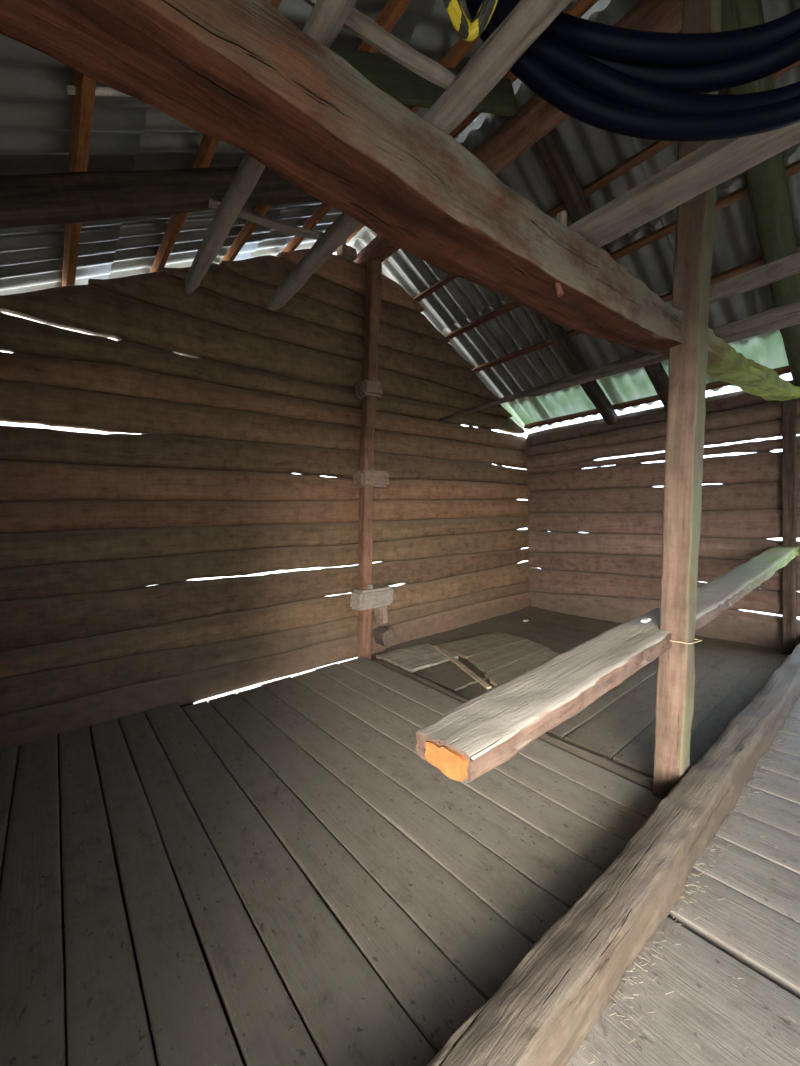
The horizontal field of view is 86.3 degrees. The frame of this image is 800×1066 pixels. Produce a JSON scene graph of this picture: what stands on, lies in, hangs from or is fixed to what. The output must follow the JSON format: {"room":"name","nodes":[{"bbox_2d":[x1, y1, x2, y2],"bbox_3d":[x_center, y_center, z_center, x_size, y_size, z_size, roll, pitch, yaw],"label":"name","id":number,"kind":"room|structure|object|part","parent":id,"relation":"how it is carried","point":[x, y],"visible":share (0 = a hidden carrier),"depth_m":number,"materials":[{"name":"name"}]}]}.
{"room":"farm building","nodes":[
{"label":"farm building","id":0,"kind":"room"},
{"bbox_2d":[0,248,537,749],"bbox_3d":[-0.498,-0.643,4.870,7.054,4.840,0.232,-4,3,-39],"label":"wall","id":1,"kind":"structure","parent":0,"point":[220,396],"depth_m":3.85,"materials":[{"name":"brown wood"}]},
{"bbox_2d":[336,244,356,261],"bbox_3d":[-0.588,-3.089,4.724,0.194,0.136,0.168,-4,3,-39],"label":"wooden block","id":2,"kind":"object","parent":1,"relation":"on","point":[346,251],"visible":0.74,"depth_m":4.67,"materials":[{"name":"brown wood"}]},
{"bbox_2d":[373,626,395,647],"bbox_3d":[-0.183,1.197,4.935,0.198,0.215,0.201,-3,3,-36],"label":"stub","id":3,"kind":"object","parent":1,"relation":"attached to","point":[384,636],"visible":1,"depth_m":4.87,"materials":[{"name":"wood"}]},
{"bbox_2d":[0,606,799,1065],"bbox_3d":[1.592,1.403,2.390,6.850,0.089,6.460,-4,3,-39],"label":"floor","id":4,"kind":"structure","parent":0,"point":[270,963],"depth_m":1.79,"materials":[{"name":"grey wood"}]},
{"bbox_2d":[350,259,393,659],"bbox_3d":[-0.350,-0.806,4.704,0.525,4.390,0.267,-4,3,-39],"label":"post","id":5,"kind":"object","parent":4,"relation":"on","point":[367,596],"visible":1,"depth_m":4.67,"materials":[{"name":"brown wood"}]},
{"bbox_2d":[374,606,387,623],"bbox_3d":[-0.221,0.931,4.942,0.115,0.216,0.163,-4,3,-39],"label":"wooden block","id":6,"kind":"object","parent":5,"relation":"attached to","point":[381,616],"visible":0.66,"depth_m":4.89,"materials":[{"name":"brown wood"}]},
{"bbox_2d":[355,0,682,267],"bbox_3d":[1.699,-3.100,2.356,0.294,0.287,6.722,-4,3,-39],"label":"roof beam","id":7,"kind":"structure","parent":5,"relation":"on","point":[536,117],"depth_m":3.15,"materials":[{"name":"brown wood"}]},
{"bbox_2d":[330,46,517,115],"bbox_3d":[-0.146,-2.441,2.295,2.612,1.441,0.070,-4,3,-39],"label":"rafter","id":8,"kind":"object","parent":7,"relation":"attached to","point":[402,84],"visible":0.27,"depth_m":2.41,"materials":[{"name":"wood"}]},
{"bbox_2d":[376,643,458,672],"bbox_3d":[0.209,1.367,4.713,0.719,0.046,0.634,-3,2,-36],"label":"board","id":9,"kind":"object","parent":4,"relation":"on","point":[412,659],"visible":0.97,"depth_m":4.63,"materials":[{"name":"wood"}]},
{"bbox_2d":[432,645,491,688],"bbox_3d":[0.597,1.347,4.390,0.064,0.028,1.320,-3,2,-17],"label":"lath","id":10,"kind":"object","parent":9,"relation":"on","point":[463,667],"visible":0.99,"depth_m":4.22,"materials":[{"name":"brown wood"}]},
{"bbox_2d":[41,690,799,1065],"bbox_3d":[0.666,1.359,2.845,4.710,0.031,3.481,-4,3,-39],"label":"litter","id":11,"kind":"object","parent":4,"relation":"on","point":[608,1036],"visible":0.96,"depth_m":1.66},
{"bbox_2d":[416,661,485,690],"bbox_3d":[0.538,1.385,4.189,0.563,0.030,0.579,-3,3,-36],"label":"board","id":12,"kind":"object","parent":4,"relation":"on","point":[448,674],"visible":0.86,"depth_m":4.12,"materials":[{"name":"wood"}]},
{"bbox_2d":[436,632,526,658],"bbox_3d":[0.986,1.326,5.123,1.018,0.041,0.549,-3,2,-35],"label":"board","id":13,"kind":"object","parent":4,"relation":"on","point":[468,647],"visible":0.94,"depth_m":5.05,"materials":[{"name":"wood"}]},
{"bbox_2d":[468,640,548,672],"bbox_3d":[1.178,1.335,4.681,1.179,0.040,0.418,-4,3,-39],"label":"board","id":14,"kind":"object","parent":4,"relation":"on","point":[488,661],"visible":0.98,"depth_m":4.61,"materials":[{"name":"brown wood"}]},
{"bbox_2d":[375,659,652,791],"bbox_3d":[0.580,1.414,3.461,0.143,0.111,2.807,-3,2,-36],"label":"log","id":15,"kind":"object","parent":4,"relation":"on","point":[624,772],"visible":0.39,"depth_m":2.69,"materials":[{"name":"brown wood"}]},
{"bbox_2d":[485,649,558,685],"bbox_3d":[1.262,1.348,4.274,1.284,0.043,0.318,-4,3,-41],"label":"board","id":16,"kind":"object","parent":4,"relation":"on","point":[501,675],"visible":0.72,"depth_m":4.24,"materials":[{"name":"wood"}]},
{"bbox_2d":[425,644,799,1065],"bbox_3d":[1.708,1.282,2.279,6.501,0.208,0.200,-4,3,-39],"label":"log","id":17,"kind":"object","parent":4,"relation":"on","point":[543,1011],"visible":1,"depth_m":1.42,"materials":[{"name":"brown wood"}]},
{"bbox_2d":[653,0,720,799],"bbox_3d":[1.403,-0.763,2.097,0.183,4.326,0.313,-4,3,-39],"label":"support post","id":18,"kind":"object","parent":4,"relation":"on","point":[696,217],"visible":0.73,"depth_m":2.07,"materials":[{"name":"beige wood"}]},
{"bbox_2d":[0,0,799,401],"bbox_3d":[1.488,-1.053,2.259,6.506,0.456,0.208,-4,3,-39],"label":"tie beam","id":19,"kind":"structure","parent":18,"relation":"attached to","point":[240,74],"depth_m":0.89,"materials":[{"name":"brown wood"}]},
{"bbox_2d":[185,0,356,293],"bbox_3d":[-0.079,-1.023,0.749,0.072,0.068,2.773,-3,3,-37],"label":"pole","id":20,"kind":"object","parent":19,"relation":"on","point":[326,19],"visible":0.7,"depth_m":1.24,"materials":[{"name":"wood"}]},
{"bbox_2d":[303,0,456,88],"bbox_3d":[-0.022,-1.109,0.967,0.505,0.046,0.038,-4,3,-32],"label":"stick","id":21,"kind":"object","parent":20,"relation":"on","point":[361,25],"visible":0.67,"depth_m":0.97,"materials":[{"name":"grey wood"}]},
{"bbox_2d":[268,0,571,310],"bbox_3d":[0.205,-1.039,0.924,0.076,0.072,2.683,-3,3,-37],"label":"pole","id":22,"kind":"object","parent":19,"relation":"on","point":[528,19],"visible":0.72,"depth_m":0.97,"materials":[{"name":"wood"}]},
{"bbox_2d":[209,198,346,244],"bbox_3d":[-0.420,-1.097,1.524,0.481,0.038,0.031,-3,2,-27],"label":"stick","id":23,"kind":"object","parent":22,"relation":"on","point":[213,204],"visible":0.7,"depth_m":1.51,"materials":[{"name":"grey timber"}]},
{"bbox_2d":[443,0,497,41],"bbox_3d":[0.152,-1.038,0.795,0.156,0.097,0.118,-1,2,22],"label":"tape","id":24,"kind":"object","parent":22,"relation":"attached to","point":[468,30],"visible":1,"depth_m":0.83,"materials":[{"name":"yellow plastic"}]},
{"bbox_2d":[466,0,799,141],"bbox_3d":[0.564,-1.028,0.568,0.994,0.359,0.795,-2,2,7],"label":"coil","id":25,"kind":"object","parent":22,"relation":"hanging from","point":[648,85],"visible":0.83,"depth_m":0.90,"materials":[{"name":"black rubber"}]},
{"bbox_2d":[529,314,799,396],"bbox_3d":[2.175,-1.226,2.487,0.088,0.090,3.522,-3,4,-33],"label":"pole","id":26,"kind":"object","parent":19,"relation":"on","point":[795,319],"visible":0.57,"depth_m":3.04,"materials":[{"name":"brown wood"}]},
{"bbox_2d":[437,299,799,421],"bbox_3d":[1.643,-1.273,3.228,0.099,0.285,5.031,-3,2,-28],"label":"pole","id":27,"kind":"object","parent":26,"relation":"on","point":[792,308],"visible":0.82,"depth_m":2.96,"materials":[{"name":"brown wood"}]},
{"bbox_2d":[709,252,799,303],"bbox_3d":[2.312,-1.352,1.726,0.041,0.094,2.150,-4,2,-39],"label":"board","id":28,"kind":"object","parent":27,"relation":"on","point":[785,267],"visible":0.6,"depth_m":2.25,"materials":[{"name":"brown wood"}]},
{"bbox_2d":[567,122,799,247],"bbox_3d":[1.230,-1.071,0.840,0.156,0.045,2.150,-4,2,-39],"label":"rafter","id":29,"kind":"object","parent":19,"relation":"on","point":[715,162],"visible":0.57,"depth_m":1.28,"materials":[{"name":"brown wood"}]},
{"bbox_2d":[416,545,799,782],"bbox_3d":[2.063,0.418,2.864,5.073,0.329,0.272,-4,3,-39],"label":"wooden plank","id":30,"kind":"object","parent":18,"relation":"attached to","point":[480,734],"visible":0.89,"depth_m":1.59,"materials":[{"name":"wood"}]},
{"bbox_2d":[641,618,650,622],"bbox_3d":[1.226,0.435,2.128,0.060,0.014,0.027,-4,3,-39],"label":"paper scrap","id":31,"kind":"object","parent":30,"relation":"on","point":[645,620],"visible":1,"depth_m":2.12,"materials":[{"name":"white paper"}]},
{"bbox_3d":[1.415,0.540,2.180,0.180,0.025,0.175,-4,3,-39],"label":"cord","id":32,"kind":"part","parent":18,"relation":"part of","materials":[{"name":"beige fabric"}]},
{"bbox_2d":[782,380,796,654],"bbox_3d":[4.000,-0.128,4.381,0.097,2.830,0.109,-4,3,-39],"label":"stud","id":33,"kind":"object","parent":4,"relation":"on","point":[789,408],"visible":0.85,"depth_m":4.35,"materials":[{"name":"brown wood"}]},
{"bbox_2d":[0,0,799,433],"bbox_3d":[1.391,-2.486,2.256,7.150,2.209,7.250,-4,3,-39],"label":"ceiling","id":34,"kind":"structure","parent":0,"point":[128,133],"depth_m":3.43,"materials":[{"name":"grey metal"}]},
{"bbox_2d":[525,390,799,648],"bbox_3d":[3.247,0.002,5.582,0.234,3.244,3.510,-4,3,-39],"label":"wall","id":35,"kind":"structure","parent":0,"point":[611,571],"depth_m":5.55,"materials":[{"name":"brown wood"}]},
{"bbox_2d":[532,309,617,424],"bbox_3d":[1.724,-2.373,4.836,3.029,1.960,0.161,-4,3,-40],"label":"rafter","id":36,"kind":"object","parent":35,"relation":"on","point":[556,333],"visible":0.49,"depth_m":5.13,"materials":[{"name":"brown wood"}]},
{"bbox_2d":[535,128,668,411],"bbox_3d":[2.192,-2.370,4.263,3.027,1.962,0.160,-4,3,-40],"label":"rafter","id":37,"kind":"object","parent":35,"relation":"on","point":[550,147],"visible":0.33,"depth_m":3.56,"materials":[{"name":"brown wood"}]},
{"bbox_2d":[721,0,799,386],"bbox_3d":[2.954,-2.340,3.335,3.047,1.996,0.227,-4,3,-40],"label":"rafter","id":38,"kind":"object","parent":35,"relation":"on","point":[767,185],"visible":0.55,"depth_m":3.15,"materials":[{"name":"brown wood"}]},
{"bbox_2d":[413,60,799,301],"bbox_3d":[2.235,-2.936,2.913,0.088,0.082,6.900,-4,3,-39],"label":"batten","id":39,"kind":"object","parent":38,"relation":"on","point":[657,146],"visible":0.34,"depth_m":3.48,"materials":[{"name":"brown wood"}]},
{"bbox_2d":[444,160,799,339],"bbox_3d":[2.671,-2.623,3.273,0.086,0.081,6.900,-4,3,-39],"label":"batten","id":40,"kind":"object","parent":38,"relation":"on","point":[793,168],"visible":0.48,"depth_m":3.81,"materials":[{"name":"brown wood"}]},
{"bbox_2d":[471,242,799,372],"bbox_3d":[3.099,-2.314,3.627,0.088,0.081,6.900,-4,3,-39],"label":"batten","id":41,"kind":"object","parent":38,"relation":"on","point":[757,262],"visible":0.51,"depth_m":4.21,"materials":[{"name":"brown wood"}]},
{"bbox_2d":[524,365,790,428],"bbox_3d":[4.076,-1.669,4.226,0.088,0.080,6.580,-4,3,-39],"label":"batten","id":42,"kind":"object","parent":38,"relation":"on","point":[781,370],"visible":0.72,"depth_m":5.58,"materials":[{"name":"brown wood"}]},
{"bbox_3d":[-1.786,0.094,1.071,0.230,3.086,4.120,-4,3,-39],"label":"wall","id":43,"kind":"structure","parent":0,"visible":0},
{"bbox_2d":[0,167,321,228],"bbox_3d":[-1.056,-2.242,2.780,3.689,1.961,0.164,-4,3,-39],"label":"wooden beam","id":44,"kind":"structure","parent":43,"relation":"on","point":[70,197],"depth_m":2.33,"materials":[{"name":"brown wood"}]},
{"bbox_3d":[0.263,-2.231,1.172,4.037,0.179,0.155,-36,22,-33],"label":"rafter","id":45,"kind":"object","parent":43,"relation":"on","visible":0},
{"bbox_2d":[62,69,95,285],"bbox_3d":[-0.452,-1.890,0.729,0.086,0.083,6.920,-4,3,-39],"label":"batten","id":46,"kind":"object","parent":45,"relation":"on","point":[83,99],"visible":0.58,"depth_m":2.06,"materials":[{"name":"brown wood"}]},
{"bbox_2d":[67,85,130,96],"bbox_3d":[-1.099,-2.105,2.046,0.807,0.411,0.036,-3,3,-36],"label":"lath","id":47,"kind":"object","parent":46,"relation":"attached to","point":[100,91],"visible":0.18,"depth_m":1.88,"materials":[{"name":"grey wood"}]},
{"bbox_2d":[150,0,281,272],"bbox_3d":[0.009,-2.225,1.104,0.084,0.086,6.920,-4,3,-39],"label":"batten","id":48,"kind":"object","parent":45,"relation":"on","point":[208,145],"visible":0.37,"depth_m":3.01,"materials":[{"name":"brown wood"}]},
{"bbox_2d":[222,0,411,260],"bbox_3d":[0.469,-2.560,1.480,0.085,0.084,6.920,-4,3,-39],"label":"batten","id":49,"kind":"object","parent":45,"relation":"on","point":[392,11],"visible":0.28,"depth_m":2.24,"materials":[{"name":"brown wood"}]},
{"bbox_2d":[282,37,479,251],"bbox_3d":[0.937,-2.899,1.861,0.085,0.083,6.920,-4,3,-39],"label":"batten","id":50,"kind":"object","parent":45,"relation":"on","point":[461,48],"visible":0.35,"depth_m":2.89,"materials":[{"name":"brown wood"}]},
{"bbox_2d":[334,0,597,252],"bbox_3d":[1.435,-3.261,2.268,0.084,0.084,6.920,-4,3,-39],"label":"batten","id":51,"kind":"object","parent":45,"relation":"on","point":[580,7],"visible":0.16,"depth_m":3.04,"materials":[{"name":"brown wood"}]},
{"label":"outside","id":52,"kind":"structure","parent":0,"visible":0},
{"bbox_2d":[151,538,799,703],"bbox_3d":[2.383,1.768,1.968,62.000,0.121,60.000,-4,3,-39],"label":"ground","id":53,"kind":"structure","parent":52,"point":[779,539],"depth_m":7.70,"materials":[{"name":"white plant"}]}
]}

